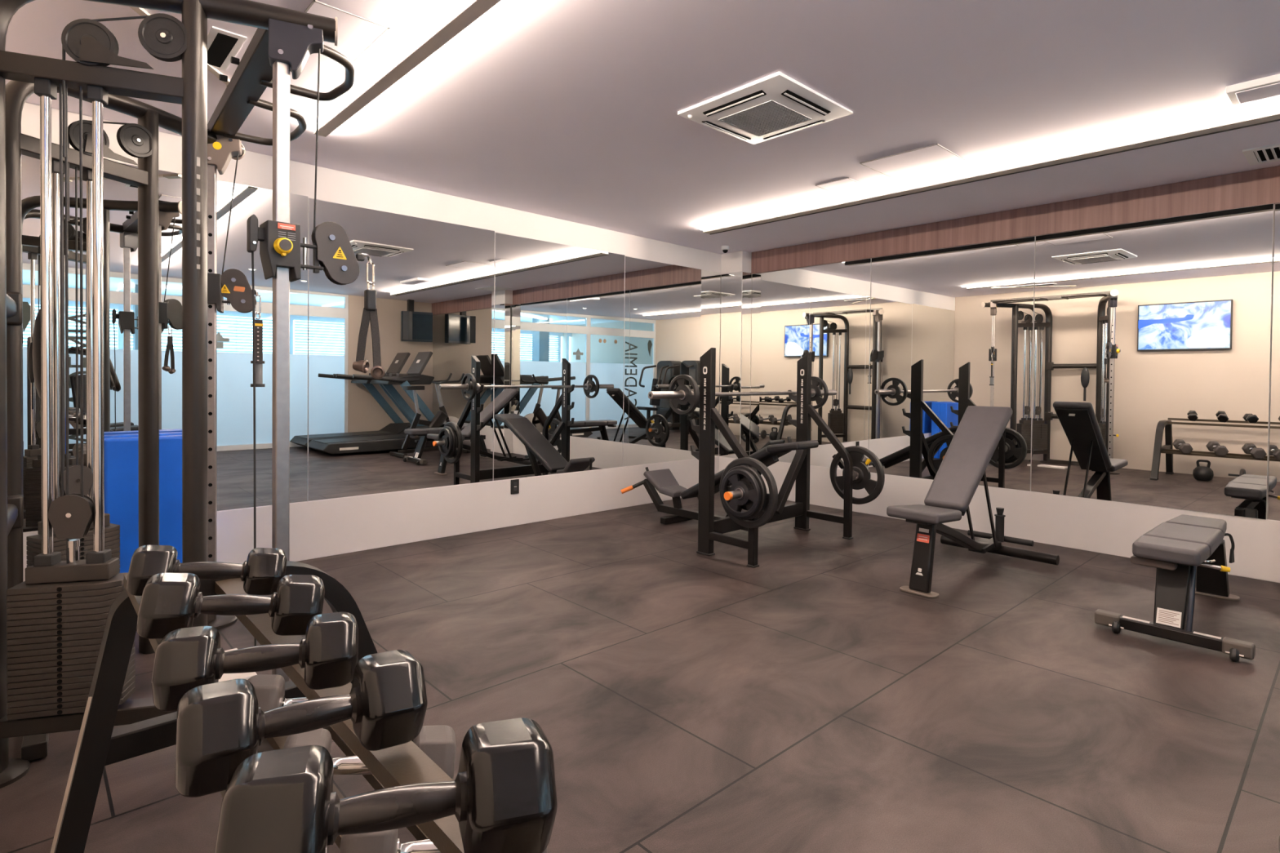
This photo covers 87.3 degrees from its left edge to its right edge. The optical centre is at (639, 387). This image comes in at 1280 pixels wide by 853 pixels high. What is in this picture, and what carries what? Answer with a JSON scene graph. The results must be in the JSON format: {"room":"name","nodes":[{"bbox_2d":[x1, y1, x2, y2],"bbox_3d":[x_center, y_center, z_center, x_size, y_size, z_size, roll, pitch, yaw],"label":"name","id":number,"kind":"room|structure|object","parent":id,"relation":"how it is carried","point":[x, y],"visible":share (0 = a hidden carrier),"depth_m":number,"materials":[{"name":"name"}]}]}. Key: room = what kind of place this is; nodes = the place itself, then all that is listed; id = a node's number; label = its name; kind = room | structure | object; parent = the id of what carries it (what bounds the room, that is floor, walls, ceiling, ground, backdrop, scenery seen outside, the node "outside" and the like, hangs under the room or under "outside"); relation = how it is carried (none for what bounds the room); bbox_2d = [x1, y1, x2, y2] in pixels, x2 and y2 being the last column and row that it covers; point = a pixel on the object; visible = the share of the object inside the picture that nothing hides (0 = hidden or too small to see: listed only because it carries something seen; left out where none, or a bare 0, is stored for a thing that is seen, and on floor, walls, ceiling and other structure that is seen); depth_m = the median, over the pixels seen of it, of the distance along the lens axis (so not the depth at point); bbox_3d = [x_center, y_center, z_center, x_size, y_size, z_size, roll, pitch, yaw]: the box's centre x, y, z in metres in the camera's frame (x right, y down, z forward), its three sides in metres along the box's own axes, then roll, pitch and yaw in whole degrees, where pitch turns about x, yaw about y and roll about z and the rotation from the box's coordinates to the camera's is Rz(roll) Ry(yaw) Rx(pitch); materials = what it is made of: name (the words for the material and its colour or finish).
{"room":"gym","nodes":[
{"label":"gym","id":0,"kind":"room"},
{"bbox_2d":[307,256,720,466],"bbox_3d":[-1.195,-0.267,5.320,6.000,2.750,0.140,0,1,-43],"label":"wall","id":1,"kind":"structure","parent":0,"point":[624,256],"depth_m":5.26,"materials":[{"name":"white paint"}]},
{"bbox_2d":[21,154,308,533],"bbox_3d":[-2.700,-0.247,3.828,1.502,1.973,0.006,0,1,-43],"label":"wall mirror","id":2,"kind":"object","parent":1,"relation":"attached to","point":[235,442],"visible":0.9,"depth_m":3.84,"materials":[{"name":"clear mirror"}]},
{"bbox_2d":[22,456,719,581],"bbox_3d":[-1.223,0.921,5.215,5.570,0.378,0.018,0,1,-43],"label":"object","id":3,"kind":"structure","parent":1,"relation":"attached to","point":[322,528],"depth_m":4.92,"materials":[{"name":"white paint"}]},
{"bbox_2d":[21,102,720,272],"bbox_3d":[-1.144,-1.329,5.237,5.730,0.268,0.014,0,1,-43],"label":"trim","id":4,"kind":"structure","parent":1,"relation":"attached to","point":[254,169],"depth_m":4.77,"materials":[{"name":"white paint"}]},
{"bbox_2d":[307,198,494,501],"bbox_3d":[-1.645,-0.246,4.797,1.356,1.961,0.006,0,1,-43],"label":"wall mirror","id":5,"kind":"object","parent":1,"relation":"attached to","point":[428,423],"visible":1,"depth_m":4.77,"materials":[{"name":"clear mirror"}]},
{"bbox_2d":[511,479,519,494],"bbox_3d":[-1.005,0.793,5.392,0.074,0.116,0.015,0,1,-43],"label":"socket plate","id":6,"kind":"object","parent":1,"relation":"attached to","point":[515,482],"visible":1,"depth_m":5.39,"materials":[{"name":"black plastic"}]},
{"bbox_2d":[493,232,624,480],"bbox_3d":[-0.647,-0.245,5.714,1.349,1.949,0.006,0,1,-43],"label":"wall mirror","id":7,"kind":"object","parent":1,"relation":"attached to","point":[559,308],"visible":1,"depth_m":5.66,"materials":[{"name":"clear mirror"}]},
{"bbox_2d":[622,256,720,466],"bbox_3d":[0.346,-0.244,6.626,1.341,1.938,0.006,0,1,-43],"label":"wall mirror","id":8,"kind":"object","parent":1,"relation":"attached to","point":[672,312],"visible":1,"depth_m":6.51,"materials":[{"name":"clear mirror"}]},
{"bbox_2d":[719,271,742,458],"bbox_3d":[0.941,-0.233,6.976,0.004,1.920,0.281,0,1,-43],"label":"wall mirror","id":9,"kind":"object","parent":1,"relation":"attached to","point":[731,283],"visible":0.82,"depth_m":6.97,"materials":[{"name":"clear mirror"}]},
{"bbox_2d":[0,492,1279,852],"bbox_3d":[2.458,1.251,1.440,5.880,0.100,10.850,0,1,-43],"label":"floor","id":10,"kind":"structure","parent":0,"point":[684,700],"depth_m":2.54,"materials":[{"name":"tile"}]},
{"bbox_2d":[103,431,182,573],"bbox_3d":[-2.640,0.686,3.675,0.480,0.868,0.240,0,1,-43],"label":"mat","id":11,"kind":"object","parent":10,"relation":"on","point":[121,451],"visible":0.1,"depth_m":3.51,"materials":[{"name":"blue plastic"}]},
{"bbox_2d":[0,0,372,788],"bbox_3d":[-1.802,-0.057,2.561,1.145,2.402,1.603,0,1,-43],"label":"cable machine","id":12,"kind":"object","parent":10,"relation":"on","point":[53,621],"depth_m":2.09,"materials":[{"name":"black metal"}]},
{"bbox_2d":[31,308,53,456],"bbox_3d":[-1.915,-0.020,2.151,0.050,0.480,0.110,0,1,-43],"label":"strap","id":13,"kind":"object","parent":12,"relation":"hanging from","point":[36,353],"visible":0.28,"depth_m":2.12,"materials":[{"name":"black fabric"}]},
{"bbox_2d":[280,225,293,229],"bbox_3d":[-1.137,-0.517,2.159,0.040,0.008,0.001,0,1,-43],"label":"print","id":14,"kind":"object","parent":12,"relation":"attached to","point":[282,227],"depth_m":2.16},
{"bbox_2d":[352,261,385,379],"bbox_3d":[-0.964,-0.242,2.386,0.109,0.420,0.055,0,1,-18],"label":"rope","id":15,"kind":"object","parent":12,"relation":"hanging from","point":[370,310],"visible":1,"depth_m":2.39,"materials":[{"name":"black fabric"}]},
{"bbox_2d":[50,560,464,852],"bbox_3d":[-0.179,0.818,0.860,0.915,0.753,2.390,0,1,-43],"label":"dumbbell rack","id":16,"kind":"object","parent":10,"relation":"on","point":[100,745],"visible":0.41,"depth_m":1.46,"materials":[{"name":"black metal"}]},
{"bbox_2d":[126,545,286,595],"bbox_3d":[-0.899,0.383,1.406,0.281,0.127,0.101,0,1,-32],"label":"dumbbell","id":17,"kind":"object","parent":16,"relation":"on","point":[260,574],"visible":0.84,"depth_m":1.40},
{"bbox_2d":[136,573,324,639],"bbox_3d":[-0.716,0.385,1.190,0.282,0.134,0.108,0,1,-30],"label":"dumbbell","id":18,"kind":"object","parent":16,"relation":"on","point":[170,602],"visible":0.94,"depth_m":1.17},
{"bbox_2d":[151,612,358,711],"bbox_3d":[-0.555,0.397,0.986,0.258,0.107,0.110,0,1,-26],"label":"dumbbell","id":19,"kind":"object","parent":16,"relation":"on","point":[186,659],"visible":0.93,"depth_m":0.97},
{"bbox_2d":[248,675,307,711],"bbox_3d":[-0.771,0.759,1.605,0.336,0.154,0.135,0,1,-18],"label":"dumbbell","id":20,"kind":"object","parent":16,"relation":"on","point":[269,690],"visible":0.19,"depth_m":1.55,"materials":[{"name":"silver metal"}]},
{"bbox_2d":[174,649,427,797],"bbox_3d":[-0.408,0.403,0.825,0.270,0.114,0.117,0,1,-34],"label":"dumbbell","id":21,"kind":"object","parent":16,"relation":"on","point":[220,725],"visible":0.93,"depth_m":0.80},
{"bbox_2d":[282,725,456,779],"bbox_3d":[-0.548,0.764,1.362,0.336,0.154,0.135,0,1,-18],"label":"dumbbell","id":22,"kind":"object","parent":16,"relation":"on","point":[437,743],"visible":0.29,"depth_m":1.35,"materials":[{"name":"silver metal"}]},
{"bbox_2d":[214,717,557,852],"bbox_3d":[-0.233,0.405,0.648,0.295,0.129,0.128,0,1,-21],"label":"dumbbell","id":23,"kind":"object","parent":16,"relation":"on","point":[502,796],"visible":1,"depth_m":0.63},
{"bbox_2d":[338,828,547,852],"bbox_3d":[-0.325,0.770,1.119,0.336,0.154,0.135,0,1,-18],"label":"dumbbell","id":24,"kind":"object","parent":16,"relation":"on","point":[384,842],"visible":0.36,"depth_m":1.05,"materials":[{"name":"silver metal"}]},
{"bbox_2d":[620,440,818,531],"bbox_3d":[0.559,0.738,5.335,0.363,0.764,1.797,0,1,-43],"label":"bench","id":25,"kind":"object","parent":10,"relation":"on","point":[664,481],"visible":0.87,"depth_m":5.52,"materials":[{"name":"black leather"}]},
{"bbox_2d":[689,347,857,568],"bbox_3d":[0.982,0.432,4.856,1.675,1.408,0.591,0,1,-43],"label":"rack","id":26,"kind":"object","parent":10,"relation":"on","point":[710,529],"visible":0.84,"depth_m":4.69,"materials":[{"name":"black metal"}]},
{"bbox_2d":[720,468,760,517],"bbox_3d":[0.627,0.658,4.195,0.031,0.300,0.300,0,1,-43],"label":"weight plate","id":27,"kind":"object","parent":26,"relation":"on","point":[754,495],"visible":0.88,"depth_m":4.18,"materials":[{"name":"black metal"}]},
{"bbox_2d":[648,389,836,399],"bbox_3d":[0.880,0.043,5.095,2.211,0.074,0.074,0,1,-43],"label":"barbell","id":28,"kind":"object","parent":26,"relation":"on","point":[652,394],"visible":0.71,"depth_m":4.86,"materials":[{"name":"metal"}]},
{"bbox_2d":[668,374,699,414],"bbox_3d":[0.295,0.046,4.557,0.035,0.274,0.274,0,1,-43],"label":"weight plate","id":29,"kind":"object","parent":28,"relation":"attached to","point":[693,400],"visible":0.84,"depth_m":4.53,"materials":[{"name":"black metal"}]},
{"bbox_2d":[810,376,828,408],"bbox_3d":[1.451,0.041,5.619,0.035,0.274,0.274,0,1,-43],"label":"weight plate","id":30,"kind":"object","parent":28,"relation":"attached to","point":[820,402],"visible":0.52,"depth_m":5.57,"materials":[{"name":"black metal"}]},
{"bbox_2d":[724,465,766,519],"bbox_3d":[0.652,0.657,4.218,0.035,0.340,0.340,0,1,-43],"label":"weight plate","id":31,"kind":"object","parent":26,"relation":"on","point":[759,479],"visible":0.52,"depth_m":4.15,"materials":[{"name":"black metal"}]},
{"bbox_2d":[719,457,777,528],"bbox_3d":[0.682,0.662,4.245,0.043,0.444,0.444,0,1,-43],"label":"weight plate","id":32,"kind":"object","parent":26,"relation":"on","point":[771,506],"visible":0.34,"depth_m":4.16,"materials":[{"name":"black rubber"}]},
{"bbox_2d":[829,445,884,504],"bbox_3d":[1.660,0.668,5.144,0.043,0.444,0.444,0,1,-43],"label":"weight plate","id":33,"kind":"object","parent":26,"relation":"on","point":[873,488],"visible":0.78,"depth_m":5.10,"materials":[{"name":"black metal"}]},
{"bbox_2d":[886,405,1059,598],"bbox_3d":[2.030,0.638,4.193,1.461,1.031,0.735,0,1,-43],"label":"bench","id":34,"kind":"object","parent":10,"relation":"on","point":[977,436],"visible":1,"depth_m":4.12,"materials":[{"name":"grey leather"}]},
{"bbox_2d":[1094,514,1255,662],"bbox_3d":[2.813,0.943,3.428,1.225,0.462,0.580,0,1,-43],"label":"bench","id":35,"kind":"object","parent":10,"relation":"on","point":[1183,547],"visible":1,"depth_m":3.13,"materials":[{"name":"grey leather"}]},
{"bbox_2d":[1158,609,1179,625],"bbox_3d":[2.448,1.063,3.105,0.017,0.048,0.076,0,1,-43],"label":"label","id":36,"kind":"object","parent":35,"relation":"on","point":[1166,617],"depth_m":3.11,"materials":[{"name":"white paper"}]},
{"bbox_2d":[1278,835,1279,852],"bbox_3d":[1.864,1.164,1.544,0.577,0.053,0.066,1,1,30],"label":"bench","id":37,"kind":"object","parent":10,"relation":"on","point":[1279,835],"visible":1,"depth_m":1.70,"materials":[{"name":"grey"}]},
{"bbox_2d":[4,0,1279,253],"bbox_3d":[1.229,-1.459,2.691,5.980,0.241,7.250,0,1,-43],"label":"ceiling","id":38,"kind":"structure","parent":0,"point":[562,109],"depth_m":3.20,"materials":[{"name":"paint"}]},
{"bbox_2d":[129,6,230,85],"bbox_3d":[-1.896,-1.417,2.788,0.050,0.025,0.975,0,1,-4],"label":"ceiling light","id":39,"kind":"object","parent":38,"relation":"attached to","point":[141,11],"visible":0.04,"depth_m":2.96,"materials":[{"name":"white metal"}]},
{"bbox_2d":[207,26,247,71],"bbox_3d":[-1.770,-1.423,2.822,0.120,0.013,0.400,0,1,-43],"label":"ceiling vent","id":40,"kind":"object","parent":38,"relation":"in","point":[222,44],"visible":0.82,"depth_m":2.78,"materials":[{"name":"white plastic"}]},
{"bbox_2d":[303,0,390,61],"bbox_3d":[-1.211,-1.416,2.671,0.280,0.010,0.380,0,1,-43],"label":"ceiling light","id":41,"kind":"object","parent":38,"relation":"attached to","point":[356,34],"visible":0.62,"depth_m":2.65,"materials":[{"name":"paint"}]},
{"bbox_2d":[314,0,501,137],"bbox_3d":[0.027,-1.364,1.739,0.063,0.052,5.412,0,1,-43],"label":"ceiling light","id":42,"kind":"object","parent":38,"relation":"attached to","point":[464,12],"visible":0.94,"depth_m":2.79,"materials":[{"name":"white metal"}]},
{"bbox_2d":[721,245,728,253],"bbox_3d":[0.848,-1.376,6.668,0.080,0.069,0.080,0,1,-43],"label":"security camera","id":43,"kind":"object","parent":38,"relation":"attached to","point":[725,249],"visible":1,"depth_m":6.64,"materials":[{"name":"white plastic"}]},
{"bbox_2d":[677,71,853,144],"bbox_3d":[0.627,-1.369,3.369,0.620,0.044,0.620,0,1,-43],"label":"air conditioner","id":44,"kind":"object","parent":38,"relation":"attached to","point":[776,104],"visible":1,"depth_m":3.27,"materials":[{"name":"white plastic"}]},
{"bbox_2d":[815,177,863,191],"bbox_3d":[1.357,-1.385,4.562,0.200,0.010,0.250,0,1,-43],"label":"ceiling access panel","id":45,"kind":"object","parent":38,"relation":"attached to","point":[845,183],"visible":1,"depth_m":4.55,"materials":[{"name":"paint"}]},
{"bbox_2d":[859,143,964,177],"bbox_3d":[1.649,-1.376,4.066,0.380,0.010,0.475,0,1,-43],"label":"ceiling access panel","id":46,"kind":"object","parent":38,"relation":"attached to","point":[934,155],"visible":1,"depth_m":4.05,"materials":[{"name":"paint"}]},
{"bbox_2d":[700,102,1279,234],"bbox_3d":[2.377,-1.334,3.919,0.097,0.062,5.442,0,1,-43],"label":"ceiling light","id":47,"kind":"object","parent":38,"relation":"attached to","point":[1270,113],"visible":1,"depth_m":3.95,"materials":[{"name":"glowing white plastic diffuser"},{"name":"bronze aluminium"}]},
{"bbox_2d":[1226,73,1279,105],"bbox_3d":[2.891,-1.329,2.855,0.200,0.038,0.580,0,1,-43],"label":"ceiling vent","id":48,"kind":"object","parent":38,"relation":"in","point":[1264,87],"visible":1,"depth_m":2.97,"materials":[{"name":"white plastic"}]},
{"bbox_2d":[1242,142,1279,165],"bbox_3d":[3.678,-1.333,3.735,0.360,0.016,0.450,0,1,-43],"label":"ceiling vent","id":49,"kind":"object","parent":38,"relation":"in","point":[1271,153],"visible":1,"depth_m":3.83,"materials":[{"name":"white plastic"}]},
{"bbox_2d":[749,204,1275,519],"bbox_3d":[3.415,-0.213,4.633,0.140,2.750,7.110,0,1,-43],"label":"wall","id":50,"kind":"structure","parent":0,"point":[1273,204],"depth_m":4.08,"materials":[{"name":"white paint"}]},
{"bbox_2d":[719,250,751,486],"bbox_3d":[0.997,-0.152,7.039,0.168,2.510,0.298,0,1,-43],"label":"trim","id":51,"kind":"structure","parent":50,"relation":"attached to","point":[737,261],"depth_m":6.95,"materials":[{"name":"white paint"}]},
{"bbox_2d":[740,271,751,455],"bbox_3d":[1.094,-0.231,6.925,0.155,1.920,0.004,0,1,-43],"label":"wall mirror","id":52,"kind":"object","parent":50,"relation":"attached to","point":[746,277],"visible":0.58,"depth_m":6.92,"materials":[{"name":"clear mirror"}]},
{"bbox_2d":[750,257,871,469],"bbox_3d":[1.604,-0.214,6.488,0.004,1.916,1.329,0,1,-43],"label":"wall mirror","id":53,"kind":"object","parent":50,"relation":"attached to","point":[822,311],"visible":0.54,"depth_m":6.40,"materials":[{"name":"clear mirror"}]},
{"bbox_2d":[868,235,1035,491],"bbox_3d":[2.500,-0.191,5.513,0.004,1.916,1.315,0,1,-43],"label":"wall mirror","id":54,"kind":"object","parent":50,"relation":"attached to","point":[952,328],"visible":0.76,"depth_m":5.49,"materials":[{"name":"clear mirror"}]},
{"bbox_2d":[751,165,1279,274],"bbox_3d":[3.466,-1.233,4.447,0.032,0.221,6.802,0,1,-43],"label":"trim","id":55,"kind":"structure","parent":50,"relation":"attached to","point":[1257,187],"depth_m":4.93,"materials":[{"name":"brown wood"}]},
{"bbox_2d":[760,462,1279,582],"bbox_3d":[3.448,0.978,4.488,0.016,0.373,6.810,0,1,-43],"label":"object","id":56,"kind":"structure","parent":50,"relation":"attached to","point":[1097,526],"depth_m":4.87,"materials":[{"name":"white paint"}]},
{"bbox_2d":[1031,203,1274,519],"bbox_3d":[3.381,-0.168,4.543,0.004,1.916,1.299,0,1,-42],"label":"wall mirror","id":57,"kind":"object","parent":50,"relation":"attached to","point":[1152,339],"visible":1,"depth_m":4.46,"materials":[{"name":"white mirror"}]},
{"bbox_2d":[1267,203,1279,520],"bbox_3d":[3.852,-0.156,4.041,0.004,1.916,0.072,0,1,-43],"label":"wall mirror","id":58,"kind":"object","parent":50,"relation":"attached to","point":[1273,489],"visible":1,"depth_m":4.05,"materials":[{"name":"white mirror"}]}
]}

